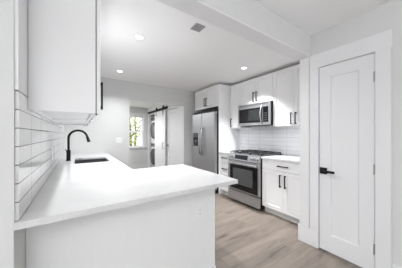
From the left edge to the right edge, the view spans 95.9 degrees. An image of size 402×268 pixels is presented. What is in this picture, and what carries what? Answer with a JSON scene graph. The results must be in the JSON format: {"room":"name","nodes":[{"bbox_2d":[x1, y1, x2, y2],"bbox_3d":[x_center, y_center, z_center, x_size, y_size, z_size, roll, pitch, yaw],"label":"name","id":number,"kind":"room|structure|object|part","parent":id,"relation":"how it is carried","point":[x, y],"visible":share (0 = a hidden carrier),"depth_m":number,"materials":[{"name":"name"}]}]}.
{"room":"kitchen","nodes":[
{"label":"kitchen","id":0,"kind":"room"},
{"bbox_2d":[0,0,63,267],"bbox_3d":[-1.694,0.061,1.990,0.152,2.437,3.084,0,0,-34],"label":"wall","id":1,"kind":"structure","parent":0,"point":[12,243],"depth_m":0.77,"materials":[{"name":"white paint"}]},
{"bbox_2d":[14,0,27,96],"bbox_3d":[-0.822,-0.673,0.830,0.012,0.967,0.168,0,0,-34],"label":"trim","id":2,"kind":"structure","parent":1,"relation":"attached to","point":[20,6],"depth_m":0.81,"materials":[{"name":"white paint"}]},
{"bbox_2d":[28,0,102,121],"bbox_3d":[-0.949,-0.636,1.329,0.336,1.033,0.792,0,0,-34],"label":"upper cabinet","id":3,"kind":"object","parent":1,"relation":"attached to","point":[65,84],"visible":1,"depth_m":0.99,"materials":[{"name":"white paint"}]},
{"bbox_3d":[-0.722,-0.639,1.245,0.020,1.024,0.393,0,0,-34],"label":"door","id":4,"kind":"part","parent":3,"relation":"part of","materials":[{"name":"white paint"}]},
{"bbox_3d":[-0.623,-0.242,1.133,0.017,0.170,0.015,0,0,-34],"label":"handle","id":5,"kind":"part","parent":3,"relation":"part of","materials":[{"name":"black metal"}]},
{"bbox_2d":[50,120,91,125],"bbox_3d":[-1.459,-0.636,2.080,0.336,1.033,1.018,0,0,-34],"label":"upper cabinet","id":6,"kind":"object","parent":1,"relation":"attached to","point":[69,123],"visible":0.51,"depth_m":2.12,"materials":[{"name":"white paint"}]},
{"bbox_2d":[64,77,194,166],"bbox_3d":[-1.167,0.061,4.284,3.600,2.437,0.120,0,0,-34],"label":"wall","id":7,"kind":"structure","parent":0,"point":[112,122],"depth_m":3.84,"materials":[{"name":"white paint"}]},
{"bbox_2d":[116,137,121,142],"bbox_3d":[-1.727,0.115,3.826,0.116,0.115,0.008,0,0,-34],"label":"wall outlet","id":8,"kind":"object","parent":7,"relation":"attached to","point":[118,139],"visible":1,"depth_m":3.82,"materials":[{"name":"white plastic"}]},
{"bbox_2d":[129,100,183,163],"bbox_3d":[-1.037,0.260,4.372,1.365,2.040,0.121,0,0,-34],"label":"trim","id":9,"kind":"structure","parent":7,"relation":"attached to","point":[129,100],"depth_m":4.71,"materials":[{"name":"white paint"}]},
{"bbox_2d":[129,107,154,164],"bbox_3d":[-2.789,0.080,6.779,3.600,2.400,0.150,0,0,-34],"label":"wall","id":10,"kind":"structure","parent":0,"point":[136,157],"depth_m":7.00,"materials":[{"name":"white paint"}]},
{"bbox_2d":[129,113,146,149],"bbox_3d":[-2.635,-0.128,6.820,1.140,1.395,0.165,0,0,-34],"label":"window","id":11,"kind":"structure","parent":10,"relation":"in","point":[135,115],"depth_m":7.04,"materials":[{"name":"white paint"}]},
{"bbox_3d":[-2.672,-0.399,6.873,0.900,0.612,0.035,0,0,-34],"label":"sash","id":12,"kind":"part","parent":11,"relation":"part of","materials":[{"name":"clear glass"}]},
{"bbox_3d":[-2.649,0.174,6.840,0.900,0.612,0.035,0,0,-34],"label":"sash","id":13,"kind":"part","parent":11,"relation":"part of","materials":[{"name":"clear glass"}]},
{"bbox_2d":[129,164,147,168],"bbox_3d":[-3.119,1.210,6.455,2.490,0.140,0.015,0,0,-34],"label":"baseboard","id":14,"kind":"structure","parent":10,"relation":"attached to","point":[137,165],"depth_m":6.94,"materials":[{"name":"white paint"}]},
{"bbox_2d":[129,101,157,107],"bbox_3d":[-2.033,-1.135,5.666,3.600,0.170,3.140,0,0,-34],"label":"ceiling","id":15,"kind":"structure","parent":0,"point":[131,104],"depth_m":6.30,"materials":[{"name":"white paint"}]},
{"bbox_2d":[148,104,177,166],"bbox_3d":[-1.262,0.080,6.008,0.080,2.400,2.840,0,0,-34],"label":"wall","id":16,"kind":"structure","parent":0,"point":[158,106],"depth_m":7.07,"materials":[{"name":"white paint"}]},
{"bbox_2d":[148,105,167,166],"bbox_3d":[-1.562,0.170,6.264,0.128,2.180,1.840,0,0,-34],"label":"barn door","id":17,"kind":"structure","parent":16,"relation":"in","point":[160,117],"depth_m":5.90,"materials":[{"name":"white paint"}]},
{"bbox_3d":[-1.534,-0.838,6.283,0.060,0.085,1.840,0,0,-34],"label":"barn door rail","id":18,"kind":"part","parent":17,"relation":"part of","materials":[{"name":"black metal"}]},
{"bbox_2d":[167,108,177,165],"bbox_3d":[-0.841,0.260,5.303,0.095,2.020,0.710,0,0,-34],"label":"door","id":19,"kind":"structure","parent":16,"relation":"in","point":[172,144],"depth_m":5.28,"materials":[{"name":"white paint"}]},
{"bbox_2d":[166,106,181,165],"bbox_3d":[-0.796,0.220,5.237,0.015,2.120,1.040,0,0,-34],"label":"trim","id":20,"kind":"structure","parent":16,"relation":"attached to","point":[170,107],"depth_m":4.91,"materials":[{"name":"white paint"}]},
{"bbox_2d":[101,0,392,91],"bbox_3d":[-0.215,-1.207,0.495,8.200,0.100,7.460,0,0,-34],"label":"ceiling","id":21,"kind":"structure","parent":0,"point":[171,54],"depth_m":2.32,"materials":[{"name":"white paint"}]},
{"bbox_2d":[134,34,143,39],"bbox_3d":[-0.734,-1.155,2.149,0.120,0.005,0.120,0,0,-34],"label":"recessed light","id":22,"kind":"object","parent":21,"relation":"in","point":[137,36],"visible":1,"depth_m":2.15,"materials":[{"name":"white paint"}]},
{"bbox_2d":[190,23,204,31],"bbox_3d":[-0.035,-1.154,1.956,0.116,0.006,0.124,0,0,-34],"label":"ceiling vent","id":23,"kind":"object","parent":21,"relation":"in","point":[197,27],"visible":1,"depth_m":1.95,"materials":[{"name":"grey metal"}]},
{"bbox_2d":[135,167,361,267],"bbox_3d":[-1.097,1.330,1.794,8.200,0.100,10.600,0,0,-34],"label":"floor","id":24,"kind":"structure","parent":0,"point":[246,236],"depth_m":2.13,"materials":[{"name":"brown wood"}]},
{"bbox_2d":[26,188,215,267],"bbox_3d":[-0.567,0.839,1.531,1.218,0.882,0.688,0,0,-34],"label":"base cabinet","id":25,"kind":"object","parent":24,"relation":"on","point":[163,233],"visible":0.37,"depth_m":1.21,"materials":[{"name":"white paint"}]},
{"bbox_2d":[12,153,237,230],"bbox_3d":[-1.104,0.381,2.388,1.301,0.030,3.087,0,0,-34],"label":"countertop","id":26,"kind":"structure","parent":25,"relation":"on","point":[72,190],"depth_m":1.30,"materials":[{"name":"white stone"}]},
{"bbox_2d":[65,129,90,160],"bbox_3d":[-1.754,0.145,2.591,0.304,0.442,0.105,0,0,-34],"label":"faucet","id":27,"kind":"object","parent":26,"relation":"on","point":[68,151],"visible":1,"depth_m":2.54,"materials":[{"name":"black metal"}]},
{"bbox_3d":[-1.769,0.075,2.606,0.250,0.301,0.029,0,0,-34],"label":"spout","id":28,"kind":"part","parent":27,"relation":"part of","materials":[{"name":"black metal"}]},
{"bbox_2d":[75,158,106,163],"bbox_3d":[-1.590,0.501,2.631,0.402,0.226,0.577,0,0,-34],"label":"sink","id":29,"kind":"object","parent":26,"relation":"in","point":[101,159],"visible":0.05,"depth_m":2.86,"materials":[{"name":"grey metal"}]},
{"bbox_2d":[196,203,202,218],"bbox_3d":[-0.011,0.635,1.502,0.070,0.115,0.008,0,0,-34],"label":"wall outlet","id":30,"kind":"object","parent":25,"relation":"attached to","point":[199,208],"visible":1,"depth_m":1.50,"materials":[{"name":"white plastic"}]},
{"bbox_2d":[198,207,201,215],"bbox_3d":[-0.009,0.635,1.500,0.034,0.068,0.002,0,0,-34],"label":"socket","id":31,"kind":"object","parent":30,"relation":"attached to","point":[199,208],"depth_m":1.50,"materials":[{"name":"grey plastic"}]},
{"bbox_2d":[150,142,154,166],"bbox_3d":[-1.519,0.790,6.964,0.700,0.980,0.680,0,0,-34],"label":"washer","id":32,"kind":"object","parent":24,"relation":"on","point":[152,155],"visible":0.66,"depth_m":6.78,"materials":[{"name":"white metal"}]},
{"bbox_2d":[150,117,154,142],"bbox_3d":[-1.519,-0.193,6.964,0.700,0.980,0.680,0,0,-34],"label":"dryer","id":33,"kind":"object","parent":32,"relation":"on","point":[152,129],"visible":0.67,"depth_m":6.78,"materials":[{"name":"white metal"}]},
{"bbox_3d":[-1.802,-0.153,6.772,0.015,0.530,0.530,0,0,-34],"label":"door glass","id":34,"kind":"part","parent":33,"relation":"part of","materials":[{"name":"grey glass"}]},
{"bbox_3d":[-1.802,0.830,6.772,0.015,0.530,0.530,0,0,-34],"label":"door glass","id":35,"kind":"part","parent":32,"relation":"part of","materials":[{"name":"grey glass"}]},
{"bbox_2d":[192,109,218,192],"bbox_3d":[0.295,0.352,4.410,0.779,1.815,0.908,0,0,-34],"label":"refrigerator","id":36,"kind":"object","parent":24,"relation":"on","point":[205,124],"visible":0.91,"depth_m":4.10,"materials":[{"name":"silver metal"}]},
{"bbox_3d":[-0.074,0.345,4.454,0.071,1.690,0.421,0,0,-34],"label":"freezer door","id":37,"kind":"part","parent":36,"relation":"part of","materials":[{"name":"silver metal"}]},
{"bbox_3d":[-0.033,0.160,4.278,0.088,0.655,0.028,0,0,-34],"label":"handle","id":38,"kind":"part","parent":36,"relation":"part of","materials":[{"name":"silver metal"}]},
{"bbox_3d":[0.017,0.160,4.203,0.088,0.655,0.028,0,0,-34],"label":"handle","id":39,"kind":"part","parent":36,"relation":"part of","materials":[{"name":"silver metal"}]},
{"bbox_3d":[0.183,0.345,4.076,0.071,1.690,0.481,0,0,-34],"label":"fridge door","id":40,"kind":"part","parent":36,"relation":"part of","materials":[{"name":"silver metal"}]},
{"bbox_2d":[220,153,228,195],"bbox_3d":[0.735,0.839,3.937,0.639,0.882,0.307,0,0,-34],"label":"base cabinet","id":41,"kind":"object","parent":24,"relation":"on","point":[223,157],"visible":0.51,"depth_m":3.80,"materials":[{"name":"white paint"}]},
{"bbox_3d":[0.507,0.710,3.782,0.020,0.300,0.304,0,0,-34],"label":"drawer","id":42,"kind":"part","parent":41,"relation":"part of","materials":[{"name":"white paint"}]},
{"bbox_3d":[0.507,0.480,3.782,0.020,0.150,0.304,0,0,-34],"label":"drawer","id":43,"kind":"part","parent":41,"relation":"part of","materials":[{"name":"white paint"}]},
{"bbox_3d":[0.507,1.020,3.782,0.020,0.305,0.304,0,0,-34],"label":"drawer","id":44,"kind":"part","parent":41,"relation":"part of","materials":[{"name":"white paint"}]},
{"bbox_2d":[219,84,239,193],"bbox_3d":[0.645,0.092,4.076,0.631,2.375,0.020,0,0,-34],"label":"end panel","id":45,"kind":"object","parent":24,"relation":"on","point":[229,138],"visible":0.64,"depth_m":4.01,"materials":[{"name":"white paint"}]},
{"bbox_2d":[227,149,281,209],"bbox_3d":[0.995,0.801,3.463,0.718,0.958,0.757,0,0,-34],"label":"gas range","id":46,"kind":"object","parent":24,"relation":"on","point":[245,166],"visible":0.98,"depth_m":3.23,"materials":[{"name":"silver metal"}]},
{"bbox_3d":[0.727,0.528,3.281,0.068,0.027,0.700,0,0,-34],"label":"handle","id":47,"kind":"part","parent":46,"relation":"part of","materials":[{"name":"silver metal"}]},
{"bbox_3d":[0.765,1.147,3.307,0.034,0.177,0.753,0,0,-34],"label":"warming drawer","id":48,"kind":"part","parent":46,"relation":"part of","materials":[{"name":"silver metal"}]},
{"bbox_3d":[0.765,0.764,3.307,0.034,0.552,0.753,0,0,-34],"label":"oven door","id":49,"kind":"part","parent":46,"relation":"part of","materials":[{"name":"silver metal"}]},
{"bbox_3d":[0.760,0.419,3.304,0.043,0.122,0.757,0,0,-34],"label":"control panel","id":50,"kind":"part","parent":46,"relation":"part of","materials":[{"name":"silver metal"}]},
{"bbox_2d":[231,152,281,156],"bbox_3d":[1.031,0.369,3.488,0.632,0.022,0.757,0,0,-34],"label":"cooktop","id":51,"kind":"object","parent":46,"relation":"in","point":[237,154],"depth_m":3.28,"materials":[{"name":"grey metal"}]},
{"bbox_2d":[262,159,299,223],"bbox_3d":[1.462,0.839,2.867,0.639,0.882,0.742,0,0,-34],"label":"base cabinet","id":52,"kind":"object","parent":24,"relation":"on","point":[280,179],"visible":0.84,"depth_m":2.73,"materials":[{"name":"white paint"}]},
{"bbox_3d":[1.129,0.866,2.866,0.020,0.612,0.368,0,0,-34],"label":"door","id":53,"kind":"part","parent":52,"relation":"part of","materials":[{"name":"white paint"}]},
{"bbox_2d":[261,155,299,163],"bbox_3d":[1.460,0.381,2.865,0.624,0.030,0.744,0,0,-34],"label":"countertop","id":54,"kind":"structure","parent":52,"relation":"on","point":[285,158],"depth_m":2.83,"materials":[{"name":"white stone"}]},
{"bbox_3d":[1.234,0.480,2.712,0.020,0.150,0.739,0,0,-34],"label":"drawer","id":55,"kind":"part","parent":52,"relation":"part of","materials":[{"name":"white paint"}]},
{"bbox_3d":[1.338,0.866,2.559,0.020,0.612,0.368,0,0,-34],"label":"door","id":56,"kind":"part","parent":52,"relation":"part of","materials":[{"name":"white paint"}]},
{"bbox_2d":[199,0,309,55],"bbox_3d":[0.216,-1.038,1.485,2.465,0.238,0.145,0,0,-34],"label":"wall header","id":57,"kind":"structure","parent":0,"point":[251,13],"depth_m":1.64,"materials":[{"name":"white paint"}]},
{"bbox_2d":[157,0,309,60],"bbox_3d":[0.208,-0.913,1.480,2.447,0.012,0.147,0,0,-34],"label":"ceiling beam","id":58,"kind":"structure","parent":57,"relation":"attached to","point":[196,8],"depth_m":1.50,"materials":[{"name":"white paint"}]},
{"bbox_2d":[310,0,401,267],"bbox_3d":[2.484,0.061,0.445,0.120,2.437,4.345,0,0,-34],"label":"wall","id":59,"kind":"structure","parent":0,"point":[387,16],"depth_m":1.56,"materials":[{"name":"white paint"}]},
{"bbox_2d":[300,57,309,227],"bbox_3d":[1.236,0.091,2.161,0.018,1.997,0.107,0,0,-34],"label":"trim","id":60,"kind":"structure","parent":59,"relation":"attached to","point":[304,63],"depth_m":2.14,"materials":[{"name":"white paint"}]},
{"bbox_2d":[298,224,318,248],"bbox_3d":[1.256,1.185,2.128,0.022,0.190,0.224,0,0,-34],"label":"baseboard","id":61,"kind":"structure","parent":59,"relation":"attached to","point":[309,236],"depth_m":2.11,"materials":[{"name":"white paint"}]},
{"bbox_2d":[319,53,374,267],"bbox_3d":[1.453,0.260,1.839,0.092,2.016,0.468,0,0,-34],"label":"door","id":62,"kind":"structure","parent":59,"relation":"in","point":[346,88],"depth_m":1.83,"materials":[{"name":"white paint"}]},
{"bbox_3d":[1.355,0.397,1.952,0.057,0.070,0.153,0,0,-34],"label":"handle","id":63,"kind":"part","parent":62,"relation":"part of","materials":[{"name":"black metal"}]},
{"bbox_2d":[310,29,392,267],"bbox_3d":[1.457,0.186,1.833,0.020,2.187,0.672,0,0,-34],"label":"trim","id":64,"kind":"structure","parent":59,"relation":"attached to","point":[381,43],"depth_m":1.62,"materials":[{"name":"white paint"}]},
{"bbox_3d":[1.121,0.062,4.028,0.100,2.437,3.115,0,0,-34],"label":"wall","id":65,"kind":"structure","parent":0,"visible":0},
{"bbox_2d":[195,84,218,110],"bbox_3d":[0.363,-0.858,4.463,0.664,0.475,0.931,0,0,-34],"label":"upper cabinet","id":66,"kind":"object","parent":65,"relation":"attached to","point":[208,98],"visible":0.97,"depth_m":4.25,"materials":[{"name":"white paint"}]},
{"bbox_3d":[-0.006,-0.858,4.494,0.020,0.471,0.462,0,0,-34],"label":"door","id":67,"kind":"part","parent":66,"relation":"part of","materials":[{"name":"white paint"}]},
{"bbox_3d":[0.256,-0.858,4.109,0.020,0.471,0.462,0,0,-34],"label":"door","id":68,"kind":"part","parent":66,"relation":"part of","materials":[{"name":"white paint"}]},
{"bbox_2d":[241,73,272,105],"bbox_3d":[1.162,-0.848,3.576,0.339,0.495,0.760,0,0,-34],"label":"upper cabinet","id":69,"kind":"object","parent":65,"relation":"attached to","point":[259,89],"visible":0.75,"depth_m":3.46,"materials":[{"name":"white paint"}]},
{"bbox_3d":[0.951,-0.848,3.663,0.020,0.491,0.377,0,0,-34],"label":"door","id":70,"kind":"part","parent":69,"relation":"part of","materials":[{"name":"white paint"}]},
{"bbox_2d":[238,101,272,126],"bbox_3d":[1.114,-0.385,3.543,0.432,0.420,0.758,0,0,-34],"label":"microwave","id":71,"kind":"object","parent":69,"relation":"attached to","point":[260,113],"visible":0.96,"depth_m":3.39,"materials":[{"name":"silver metal"}]},
{"bbox_3d":[0.942,-0.367,3.511,0.004,0.275,0.550,0,0,-34],"label":"door glass","id":72,"kind":"part","parent":71,"relation":"part of","materials":[{"name":"black glass"}]},
{"bbox_3d":[1.165,-0.848,3.348,0.020,0.491,0.377,0,0,-34],"label":"door","id":73,"kind":"part","parent":69,"relation":"part of","materials":[{"name":"white paint"}]},
{"bbox_2d":[240,126,299,155],"bbox_3d":[1.430,0.093,3.475,0.010,0.546,1.855,0,0,-34],"label":"wall","id":74,"kind":"structure","parent":65,"relation":"attached to","point":[285,140],"depth_m":3.52,"materials":[{"name":"white tile"}]},
{"bbox_2d":[230,83,249,127],"bbox_3d":[0.861,-0.620,4.018,0.339,0.950,0.306,0,0,-34],"label":"upper cabinet","id":75,"kind":"object","parent":74,"relation":"attached to","point":[235,89],"visible":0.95,"depth_m":3.95,"materials":[{"name":"white paint"}]},
{"bbox_3d":[0.757,-0.620,3.948,0.020,0.946,0.303,0,0,-34],"label":"door","id":76,"kind":"part","parent":75,"relation":"part of","materials":[{"name":"white paint"}]},
{"bbox_2d":[273,64,299,126],"bbox_3d":[1.585,-0.620,2.952,0.339,0.950,0.744,0,0,-34],"label":"upper cabinet","id":77,"kind":"object","parent":74,"relation":"attached to","point":[286,82],"visible":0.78,"depth_m":2.98,"materials":[{"name":"white paint"}]},
{"bbox_3d":[1.586,-0.620,2.728,0.020,0.946,0.369,0,0,-34],"label":"door","id":78,"kind":"part","parent":77,"relation":"part of","materials":[{"name":"white paint"}]},
{"label":"outside","id":79,"kind":"structure","parent":0,"visible":0},
{"bbox_3d":[-8.049,1.830,17.198,22.000,0.100,22.500,0,0,-34],"label":"ground","id":80,"kind":"structure","parent":79,"visible":0},
{"bbox_2d":[129,117,141,145],"bbox_3d":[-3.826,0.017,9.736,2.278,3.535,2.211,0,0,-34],"label":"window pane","id":81,"kind":"object","parent":80,"relation":"on","point":[130,122],"visible":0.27,"depth_m":9.66,"materials":[{"name":"clear glass"}]},
{"bbox_2d":[131,117,141,145],"bbox_3d":[-4.769,-0.593,13.083,3.036,4.752,3.060,0,0,-34],"label":"tree","id":82,"kind":"object","parent":80,"relation":"on","point":[135,121],"visible":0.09,"depth_m":13.07,"materials":[{"name":"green plant"}]}
]}

